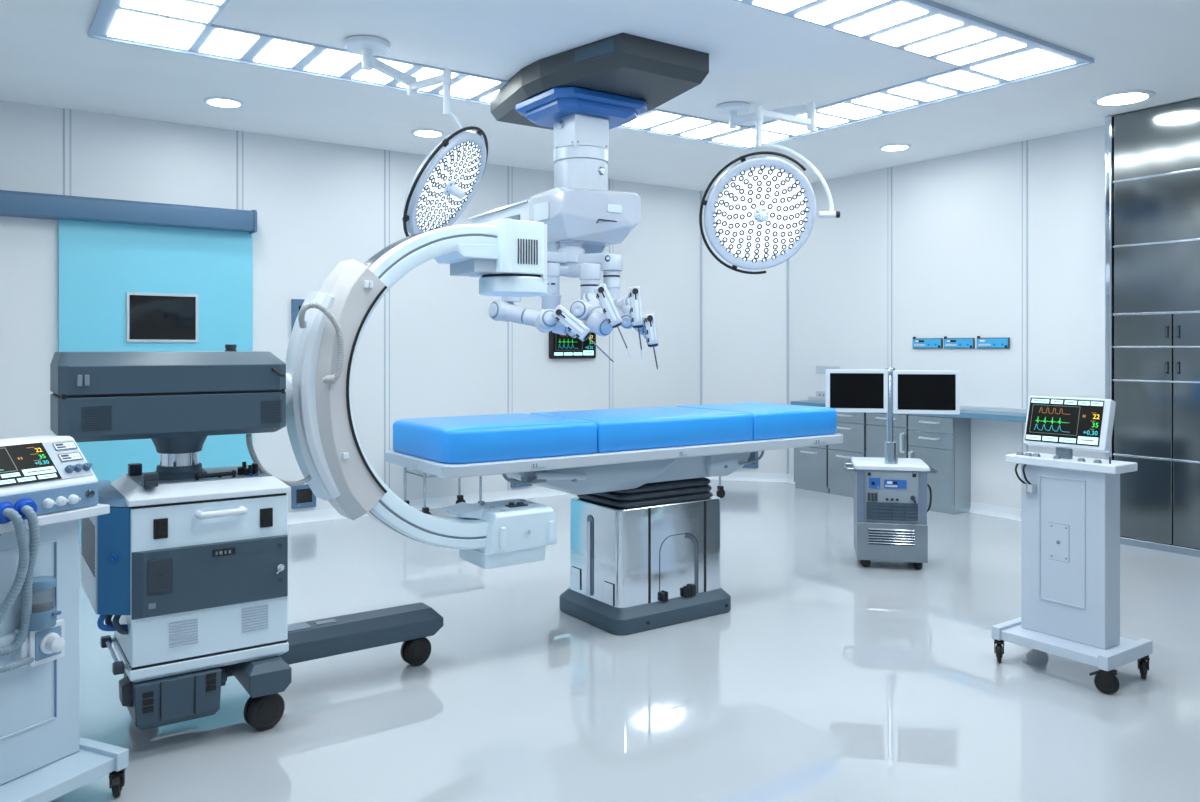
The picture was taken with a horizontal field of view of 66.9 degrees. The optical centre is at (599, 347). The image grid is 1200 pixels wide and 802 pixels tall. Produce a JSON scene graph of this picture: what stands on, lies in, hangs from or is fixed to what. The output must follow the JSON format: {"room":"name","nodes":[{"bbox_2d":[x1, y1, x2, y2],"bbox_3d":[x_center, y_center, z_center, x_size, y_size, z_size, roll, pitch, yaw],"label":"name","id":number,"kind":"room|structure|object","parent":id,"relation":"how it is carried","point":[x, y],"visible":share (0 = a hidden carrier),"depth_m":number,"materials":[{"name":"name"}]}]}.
{"room":"operating room","nodes":[
{"label":"operating room","id":0,"kind":"room"},
{"bbox_2d":[0,100,699,512],"bbox_3d":[-2.453,-0.135,7.098,8.466,3.000,0.100,0,0,-35],"label":"wall","id":1,"kind":"structure","parent":0,"point":[319,206],"depth_m":7.39,"materials":[{"name":"paint"}]},
{"bbox_2d":[63,108,70,195],"bbox_3d":[-3.641,-0.177,6.210,0.050,2.915,0.007,0,0,-35],"label":"trim","id":2,"kind":"structure","parent":1,"relation":"attached to","point":[66,112],"depth_m":6.21,"materials":[{"name":"paint"}]},
{"bbox_2d":[0,190,256,233],"bbox_3d":[-4.200,-0.949,5.705,3.907,0.178,0.194,0,0,-35],"label":"door track cover","id":3,"kind":"object","parent":1,"relation":"attached to","point":[12,203],"visible":1,"depth_m":6.25,"materials":[{"name":"blue metal"}]},
{"bbox_2d":[58,219,252,545],"bbox_3d":[-3.149,0.209,6.516,1.262,2.288,0.060,0,0,-35],"label":"door","id":4,"kind":"structure","parent":1,"relation":"in","point":[122,287],"depth_m":6.46,"materials":[{"name":"laminate"}]},
{"bbox_2d":[236,131,242,209],"bbox_3d":[-2.714,-0.177,6.853,0.050,2.915,0.007,0,0,-35],"label":"trim","id":5,"kind":"structure","parent":1,"relation":"attached to","point":[239,134],"depth_m":6.85,"materials":[{"name":"paint"}]},
{"bbox_2d":[291,299,304,332],"bbox_3d":[-2.270,-0.225,7.145,0.300,0.310,0.033,0,0,-35],"label":"wall panel","id":6,"kind":"object","parent":1,"relation":"attached to","point":[296,304],"visible":0.27,"depth_m":7.07,"materials":[{"name":"blue plastic"}]},
{"bbox_2d":[291,484,315,508],"bbox_3d":[-2.317,1.160,7.112,0.185,0.180,0.033,0,0,-35],"label":"wall panel","id":7,"kind":"object","parent":1,"relation":"attached to","point":[302,496],"visible":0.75,"depth_m":7.10,"materials":[{"name":"blue plastic"}]},
{"bbox_2d":[79,487,569,546],"bbox_3d":[-2.416,1.323,7.045,8.466,0.085,0.030,0,0,-35],"label":"baseboard","id":8,"kind":"structure","parent":1,"relation":"attached to","point":[441,502],"depth_m":7.81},
{"bbox_2d":[384,150,389,488],"bbox_3d":[-1.760,-0.177,7.516,0.050,2.915,0.007,0,0,-35],"label":"trim","id":9,"kind":"structure","parent":1,"relation":"attached to","point":[386,152],"depth_m":7.51,"materials":[{"name":"paint"}]},
{"bbox_2d":[508,166,512,489],"bbox_3d":[-0.808,-0.177,8.177,0.050,2.915,0.007,0,0,-35],"label":"trim","id":10,"kind":"structure","parent":1,"relation":"attached to","point":[510,168],"depth_m":8.18,"materials":[{"name":"paint"}]},
{"bbox_2d":[510,478,531,487],"bbox_3d":[-0.711,1.185,8.227,0.215,0.140,0.033,0,0,-35],"label":"wall panel","id":11,"kind":"object","parent":1,"relation":"attached to","point":[512,485],"visible":0.37,"depth_m":8.19,"materials":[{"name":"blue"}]},
{"bbox_2d":[549,331,595,358],"bbox_3d":[-0.255,-0.065,8.530,0.500,0.330,0.054,0,0,-35],"label":"wall monitor","id":12,"kind":"object","parent":1,"relation":"attached to","point":[560,346],"visible":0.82,"depth_m":8.48,"materials":[{"name":"black plastic"}]},
{"bbox_2d":[609,179,612,408],"bbox_3d":[0.108,-0.177,8.813,0.050,2.915,0.007,0,0,-35],"label":"trim","id":13,"kind":"structure","parent":1,"relation":"attached to","point":[610,180],"depth_m":8.81,"materials":[{"name":"paint"}]},
{"bbox_2d":[0,0,1199,190],"bbox_3d":[0.490,-1.685,3.371,9.050,0.100,9.380,0,0,-35],"label":"ceiling","id":14,"kind":"structure","parent":0,"point":[758,56],"depth_m":5.39,"materials":[{"name":"paint"}]},
{"bbox_2d":[203,96,243,107],"bbox_3d":[-2.497,-1.627,6.034,0.253,0.015,0.253,0,0,-35],"label":"recessed light","id":15,"kind":"object","parent":14,"relation":"in","point":[223,102],"visible":1,"depth_m":6.00,"materials":[{"name":"white plastic"}]},
{"bbox_2d":[88,0,406,91],"bbox_3d":[-1.669,-1.623,4.818,1.759,0.025,0.942,0,0,-35],"label":"recessed light","id":16,"kind":"object","parent":14,"relation":"in","point":[180,26],"depth_m":4.78,"materials":[{"name":"white plastic"}]},
{"bbox_2d":[345,36,487,236],"bbox_3d":[-0.916,-1.101,4.850,0.760,1.066,0.652,0,0,-35],"label":"lamp","id":17,"kind":"object","parent":14,"relation":"hanging from","point":[449,177],"visible":0.98,"depth_m":4.83,"materials":[{"name":"white plastic"}]},
{"bbox_2d":[411,129,444,137],"bbox_3d":[-1.306,-1.627,6.896,0.253,0.015,0.253,0,0,-35],"label":"recessed light","id":18,"kind":"object","parent":14,"relation":"in","point":[428,133],"visible":1,"depth_m":6.87,"materials":[{"name":"white plastic"}]},
{"bbox_2d":[466,32,708,369],"bbox_3d":[-0.241,-0.760,5.459,1.170,1.748,1.754,0,0,-35],"label":"robot","id":19,"kind":"object","parent":14,"relation":"hanging from","point":[581,93],"visible":0.98,"depth_m":5.16,"materials":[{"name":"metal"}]},
{"bbox_2d":[617,108,755,149],"bbox_3d":[0.805,-1.623,6.732,1.429,0.025,0.619,0,0,-35],"label":"recessed light","id":20,"kind":"object","parent":14,"relation":"in","point":[655,121],"depth_m":6.72,"materials":[{"name":"white plastic"}]},
{"bbox_2d":[699,102,839,273],"bbox_3d":[1.086,-1.042,5.704,0.812,1.184,0.986,0,0,14],"label":"lamp","id":21,"kind":"object","parent":14,"relation":"hanging from","point":[760,212],"visible":1,"depth_m":5.42,"materials":[{"name":"white plastic"}]},
{"bbox_2d":[879,143,910,150],"bbox_3d":[2.396,-1.627,7.385,0.253,0.015,0.253,0,0,-35],"label":"recessed light","id":22,"kind":"object","parent":14,"relation":"in","point":[897,146],"visible":1,"depth_m":7.34,"materials":[{"name":"white plastic"}]},
{"bbox_2d":[734,0,1093,143],"bbox_3d":[1.143,-1.623,5.485,2.306,0.025,2.539,0,0,-35],"label":"recessed light","id":23,"kind":"object","parent":14,"relation":"in","point":[981,54],"depth_m":4.94,"materials":[{"name":"white"}]},
{"bbox_2d":[1091,90,1155,105],"bbox_3d":[3.414,-1.627,5.937,0.368,0.015,0.368,0,0,-35],"label":"recessed light","id":24,"kind":"object","parent":14,"relation":"in","point":[1127,97],"visible":1,"depth_m":5.90,"materials":[{"name":"white plastic"}]},
{"bbox_2d":[50,480,1199,801],"bbox_3d":[0.490,1.415,3.371,9.050,0.100,9.380,0,0,-35],"label":"floor","id":25,"kind":"structure","parent":0,"point":[827,676],"depth_m":3.56,"materials":[{"name":"white tile"}]},
{"bbox_2d":[0,436,127,801],"bbox_3d":[-1.804,0.820,2.592,0.553,1.090,0.689,0,0,24],"label":"machine","id":26,"kind":"object","parent":25,"relation":"on","point":[47,484],"visible":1,"depth_m":2.66,"materials":[{"name":"white plastic"}]},
{"bbox_2d":[0,501,15,523],"bbox_3d":[-1.649,0.457,2.520,0.031,0.062,0.062,0,0,24],"label":"socket","id":27,"kind":"object","parent":26,"relation":"attached to","point":[6,507],"depth_m":2.51,"materials":[{"name":"blue plastic"}]},
{"bbox_2d":[14,498,36,519],"bbox_3d":[-1.625,0.457,2.575,0.031,0.062,0.062,0,0,24],"label":"socket","id":28,"kind":"object","parent":26,"relation":"attached to","point":[23,506],"depth_m":2.56,"materials":[{"name":"blue plastic"}]},
{"bbox_2d":[28,576,60,630],"bbox_3d":[-1.624,0.740,2.644,0.096,0.141,0.084,0,0,-35],"label":"canister","id":29,"kind":"object","parent":26,"relation":"on","point":[42,612],"depth_m":2.61,"materials":[{"name":"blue plastic"}]},
{"bbox_2d":[0,504,109,533],"bbox_3d":[-1.825,0.499,2.602,0.390,0.028,0.642,0,0,24],"label":"tray","id":30,"kind":"object","parent":26,"relation":"on","point":[59,515],"depth_m":2.68,"materials":[{"name":"white plastic"}]},
{"bbox_2d":[86,490,94,497],"bbox_3d":[-1.551,0.444,2.767,0.013,0.026,0.026,0,0,24],"label":"switch","id":31,"kind":"object","parent":26,"relation":"attached to","point":[89,493],"depth_m":2.76,"materials":[{"name":"silver metal"}]},
{"bbox_2d":[50,218,556,730],"bbox_3d":[-1.050,0.409,3.576,1.916,1.912,0.607,0,0,-28],"label":"machine","id":32,"kind":"object","parent":25,"relation":"on","point":[189,561],"visible":0.99,"depth_m":3.23,"materials":[{"name":"white plastic"}]},
{"bbox_2d":[81,517,94,576],"bbox_3d":[-1.817,0.684,3.225,0.003,0.168,0.430,0,0,-35],"label":"vent","id":33,"kind":"object","parent":32,"relation":"attached to","point":[87,524],"depth_m":3.19,"materials":[{"name":"grey plastic"}]},
{"bbox_2d":[82,406,111,430],"bbox_3d":[-1.641,0.230,2.964,0.085,0.078,0.004,0,0,-35],"label":"vent","id":34,"kind":"object","parent":32,"relation":"attached to","point":[94,418],"depth_m":2.96,"materials":[{"name":"grey plastic"}]},
{"bbox_2d":[148,603,155,608],"bbox_3d":[-1.492,0.859,3.027,0.022,0.018,0.006,0,0,-35],"label":"switch","id":35,"kind":"object","parent":32,"relation":"attached to","point":[150,605],"depth_m":3.02,"materials":[{"name":"grey plastic"}]},
{"bbox_2d":[153,518,167,538],"bbox_3d":[-1.475,0.607,3.052,0.044,0.067,0.008,0,0,-35],"label":"rocker switch","id":36,"kind":"object","parent":32,"relation":"attached to","point":[160,525],"depth_m":3.05,"materials":[{"name":"black plastic"}]},
{"bbox_2d":[169,618,197,647],"bbox_3d":[-1.417,0.970,3.093,0.090,0.084,0.004,0,0,-35],"label":"vent","id":37,"kind":"object","parent":32,"relation":"attached to","point":[183,632],"depth_m":3.09,"materials":[{"name":"grey plastic"}]},
{"bbox_2d":[242,605,267,632],"bbox_3d":[-1.224,0.960,3.227,0.090,0.084,0.004,0,0,-35],"label":"vent","id":38,"kind":"object","parent":32,"relation":"attached to","point":[254,617],"depth_m":3.23,"materials":[{"name":"grey plastic"}]},
{"bbox_2d":[260,508,272,527],"bbox_3d":[-1.192,0.607,3.248,0.044,0.067,0.008,0,0,-35],"label":"rocker switch","id":39,"kind":"object","parent":32,"relation":"attached to","point":[266,514],"depth_m":3.24,"materials":[{"name":"black plastic"}]},
{"bbox_2d":[261,400,281,422],"bbox_3d":[-1.185,0.230,3.280,0.075,0.078,0.004,0,0,-35],"label":"vent","id":40,"kind":"object","parent":32,"relation":"attached to","point":[271,410],"depth_m":3.28,"materials":[{"name":"grey plastic"}]},
{"bbox_2d":[518,238,537,264],"bbox_3d":[-0.311,-0.413,3.904,0.097,0.107,0.007,0,0,-35],"label":"grille","id":41,"kind":"object","parent":32,"relation":"attached to","point":[527,247],"depth_m":3.91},
{"bbox_2d":[403,467,483,514],"bbox_3d":[-1.277,1.065,7.446,0.574,0.600,0.450,0,0,-35],"label":"trolley","id":42,"kind":"object","parent":25,"relation":"on","point":[460,498],"visible":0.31,"depth_m":7.41,"materials":[{"name":"silver metal"}]},
{"bbox_2d":[406,470,439,477],"bbox_3d":[-1.287,1.012,7.439,0.490,0.015,0.390,0,0,-35],"label":"shelf","id":43,"kind":"object","parent":42,"relation":"attached to","point":[415,472],"depth_m":7.26,"materials":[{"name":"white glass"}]},
{"bbox_2d":[385,402,842,634],"bbox_3d":[0.176,0.850,4.672,2.442,1.031,0.736,0,0,-35],"label":"table","id":44,"kind":"object","parent":25,"relation":"on","point":[645,517],"visible":1,"depth_m":4.44,"materials":[{"name":"leather"}]},
{"bbox_2d":[716,476,724,497],"bbox_3d":[0.791,1.065,8.298,0.564,0.600,0.450,0,0,-35],"label":"trolley","id":45,"kind":"object","parent":25,"relation":"on","point":[720,493],"visible":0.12,"depth_m":8.26,"materials":[{"name":"silver metal"}]},
{"bbox_2d":[794,445,829,492],"bbox_3d":[2.090,0.965,8.746,0.287,0.800,0.421,0,0,-35],"label":"base cabinet","id":46,"kind":"object","parent":25,"relation":"on","point":[810,463],"visible":0.36,"depth_m":8.67,"materials":[{"name":"silver metal"}]},
{"bbox_2d":[828,412,866,497],"bbox_3d":[2.337,0.965,8.391,0.287,0.800,0.426,0,0,-35],"label":"base cabinet","id":47,"kind":"object","parent":25,"relation":"on","point":[852,425],"visible":0.6,"depth_m":8.32,"materials":[{"name":"silver metal"}]},
{"bbox_2d":[866,413,908,457],"bbox_3d":[2.590,0.965,8.025,0.289,0.800,0.436,0,0,-35],"label":"base cabinet","id":48,"kind":"object","parent":25,"relation":"on","point":[876,427],"visible":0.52,"depth_m":8.00,"materials":[{"name":"silver metal"}]},
{"bbox_2d":[790,396,1027,421],"bbox_3d":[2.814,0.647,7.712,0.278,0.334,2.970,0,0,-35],"label":"countertop","id":49,"kind":"structure","parent":48,"relation":"on","point":[973,412],"depth_m":7.31,"materials":[{"name":"blue stone"}]},
{"bbox_2d":[825,368,959,569],"bbox_3d":[1.844,0.744,5.785,0.801,1.242,0.460,0,0,13],"label":"cart","id":50,"kind":"object","parent":25,"relation":"on","point":[890,491],"visible":1,"depth_m":5.61,"materials":[{"name":"grey metal"}]},
{"bbox_2d":[825,369,887,412],"bbox_3d":[1.612,0.270,5.716,0.378,0.268,0.048,0,0,13],"label":"monitor","id":51,"kind":"object","parent":50,"relation":"on","point":[866,391],"depth_m":5.70,"materials":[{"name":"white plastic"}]},
{"bbox_2d":[868,529,913,545],"bbox_3d":[1.792,1.167,5.593,0.270,0.091,0.005,0,0,13],"label":"vent","id":52,"kind":"object","parent":50,"relation":"attached to","point":[876,537],"depth_m":5.59,"materials":[{"name":"silver metal"}]},
{"bbox_2d":[867,503,916,520],"bbox_3d":[1.795,1.006,5.591,0.291,0.099,0.012,0,0,13],"label":"vent","id":53,"kind":"object","parent":50,"relation":"on","point":[875,511],"depth_m":5.59,"materials":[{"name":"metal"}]},
{"bbox_2d":[893,370,959,413],"bbox_3d":[2.018,0.274,5.626,0.394,0.268,0.048,0,0,13],"label":"monitor","id":54,"kind":"object","parent":50,"relation":"on","point":[914,392],"depth_m":5.61,"materials":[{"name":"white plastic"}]},
{"bbox_2d":[908,414,970,514],"bbox_3d":[2.843,0.965,7.659,0.289,0.800,0.436,0,0,-35],"label":"base cabinet","id":55,"kind":"object","parent":25,"relation":"on","point":[943,443],"visible":0.8,"depth_m":7.52,"materials":[{"name":"silver metal"}]},
{"bbox_2d":[991,396,1152,693],"bbox_3d":[1.995,0.788,3.871,0.404,1.155,0.554,0,0,-35],"label":"cart","id":56,"kind":"object","parent":25,"relation":"on","point":[1070,504],"visible":1,"depth_m":3.79,"materials":[{"name":"white plastic"}]},
{"bbox_2d":[1023,396,1115,458],"bbox_3d":[1.984,0.343,3.852,0.094,0.265,0.350,0,0,-35],"label":"monitor","id":57,"kind":"object","parent":56,"relation":"on","point":[1065,424],"depth_m":3.83,"materials":[{"name":"grey plastic"}]},
{"bbox_2d":[1005,452,1137,473],"bbox_3d":[1.989,0.471,3.855,0.185,0.063,0.470,0,0,-35],"label":"tray","id":58,"kind":"object","parent":56,"relation":"on","point":[1063,462],"depth_m":3.80,"materials":[{"name":"grey plastic"}]},
{"bbox_2d":[1105,98,1199,557],"bbox_3d":[4.756,-0.134,4.904,0.290,2.998,3.832,0,0,-35],"label":"cabinet","id":59,"kind":"object","parent":25,"relation":"on","point":[1152,155],"visible":0.94,"depth_m":6.15,"materials":[{"name":"silver metal"}]},
{"bbox_2d":[702,191,786,473],"bbox_3d":[1.489,-0.135,9.415,0.959,3.000,0.108,0,0,14],"label":"wall","id":60,"kind":"structure","parent":0,"point":[744,316],"depth_m":9.36,"materials":[{"name":"paint"}]},
{"bbox_2d":[700,191,701,404],"bbox_3d":[1.053,-0.177,9.471,0.028,2.915,0.028,0,0,-35],"label":"trim","id":61,"kind":"structure","parent":60,"relation":"attached to","point":[700,191],"depth_m":9.46,"materials":[{"name":"grey metal"}]},
{"bbox_2d":[705,472,787,481],"bbox_3d":[1.480,1.323,9.348,0.890,0.085,0.030,0,0,14],"label":"baseboard","id":62,"kind":"structure","parent":60,"relation":"attached to","point":[735,476],"depth_m":9.33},
{"bbox_2d":[742,451,757,467],"bbox_3d":[1.427,1.135,9.360,0.400,0.190,0.033,0,0,14],"label":"wall panel","id":63,"kind":"object","parent":60,"relation":"attached to","point":[753,455],"visible":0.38,"depth_m":9.32,"materials":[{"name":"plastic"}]},
{"bbox_2d":[787,259,788,473],"bbox_3d":[1.914,-0.177,9.255,0.028,2.915,0.028,0,0,-35],"label":"trim","id":64,"kind":"structure","parent":60,"relation":"attached to","point":[788,259],"depth_m":9.24,"materials":[{"name":"grey metal"}]},
{"bbox_2d":[789,125,1104,508],"bbox_3d":[4.439,-0.135,5.706,0.100,3.000,8.711,0,0,-35],"label":"wall","id":65,"kind":"structure","parent":0,"point":[957,219],"depth_m":7.50,"materials":[{"name":"paint"}]},
{"bbox_2d":[816,391,824,396],"bbox_3d":[2.160,0.450,8.887,0.014,0.053,0.102,0,0,-35],"label":"socket plate","id":66,"kind":"object","parent":65,"relation":"attached to","point":[818,393],"visible":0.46,"depth_m":8.88,"materials":[{"name":"grey plastic"}]},
{"bbox_2d":[816,366,840,373],"bbox_3d":[2.217,0.214,8.806,0.014,0.074,0.299,0,0,-35],"label":"socket plate","id":67,"kind":"object","parent":65,"relation":"attached to","point":[819,369],"visible":0.67,"depth_m":8.85,"materials":[{"name":"grey plastic"}]},
{"bbox_2d":[888,167,891,367],"bbox_3d":[2.623,-0.177,8.228,0.007,2.915,0.050,0,0,-35],"label":"trim","id":68,"kind":"structure","parent":65,"relation":"attached to","point":[889,168],"depth_m":8.22,"materials":[{"name":"paint"}]},
{"bbox_2d":[787,474,1020,520],"bbox_3d":[2.834,1.323,7.903,0.030,0.085,3.271,0,0,-35],"label":"baseboard","id":69,"kind":"structure","parent":65,"relation":"attached to","point":[978,508],"depth_m":7.39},
{"bbox_2d":[913,337,942,347],"bbox_3d":[2.850,-0.048,7.879,0.030,0.088,0.290,0,0,-35],"label":"wall outlet","id":70,"kind":"object","parent":65,"relation":"attached to","point":[917,342],"visible":1,"depth_m":7.87,"materials":[{"name":"plastic"}]},
{"bbox_2d":[944,336,974,347],"bbox_3d":[3.024,-0.051,7.629,0.030,0.094,0.281,0,0,-35],"label":"wall outlet","id":71,"kind":"object","parent":65,"relation":"attached to","point":[948,342],"visible":1,"depth_m":7.62,"materials":[{"name":"plastic"}]},
{"bbox_2d":[977,336,1009,348],"bbox_3d":[3.200,-0.045,7.376,0.030,0.099,0.280,0,0,-35],"label":"wall outlet","id":72,"kind":"object","parent":65,"relation":"attached to","point":[981,342],"visible":1,"depth_m":7.37,"materials":[{"name":"plastic"}]},
{"bbox_2d":[1022,140,1027,452],"bbox_3d":[3.354,-0.177,7.176,0.007,2.915,0.050,0,0,-35],"label":"trim","id":73,"kind":"structure","parent":65,"relation":"attached to","point":[1024,143],"depth_m":7.17,"materials":[{"name":"paint"}]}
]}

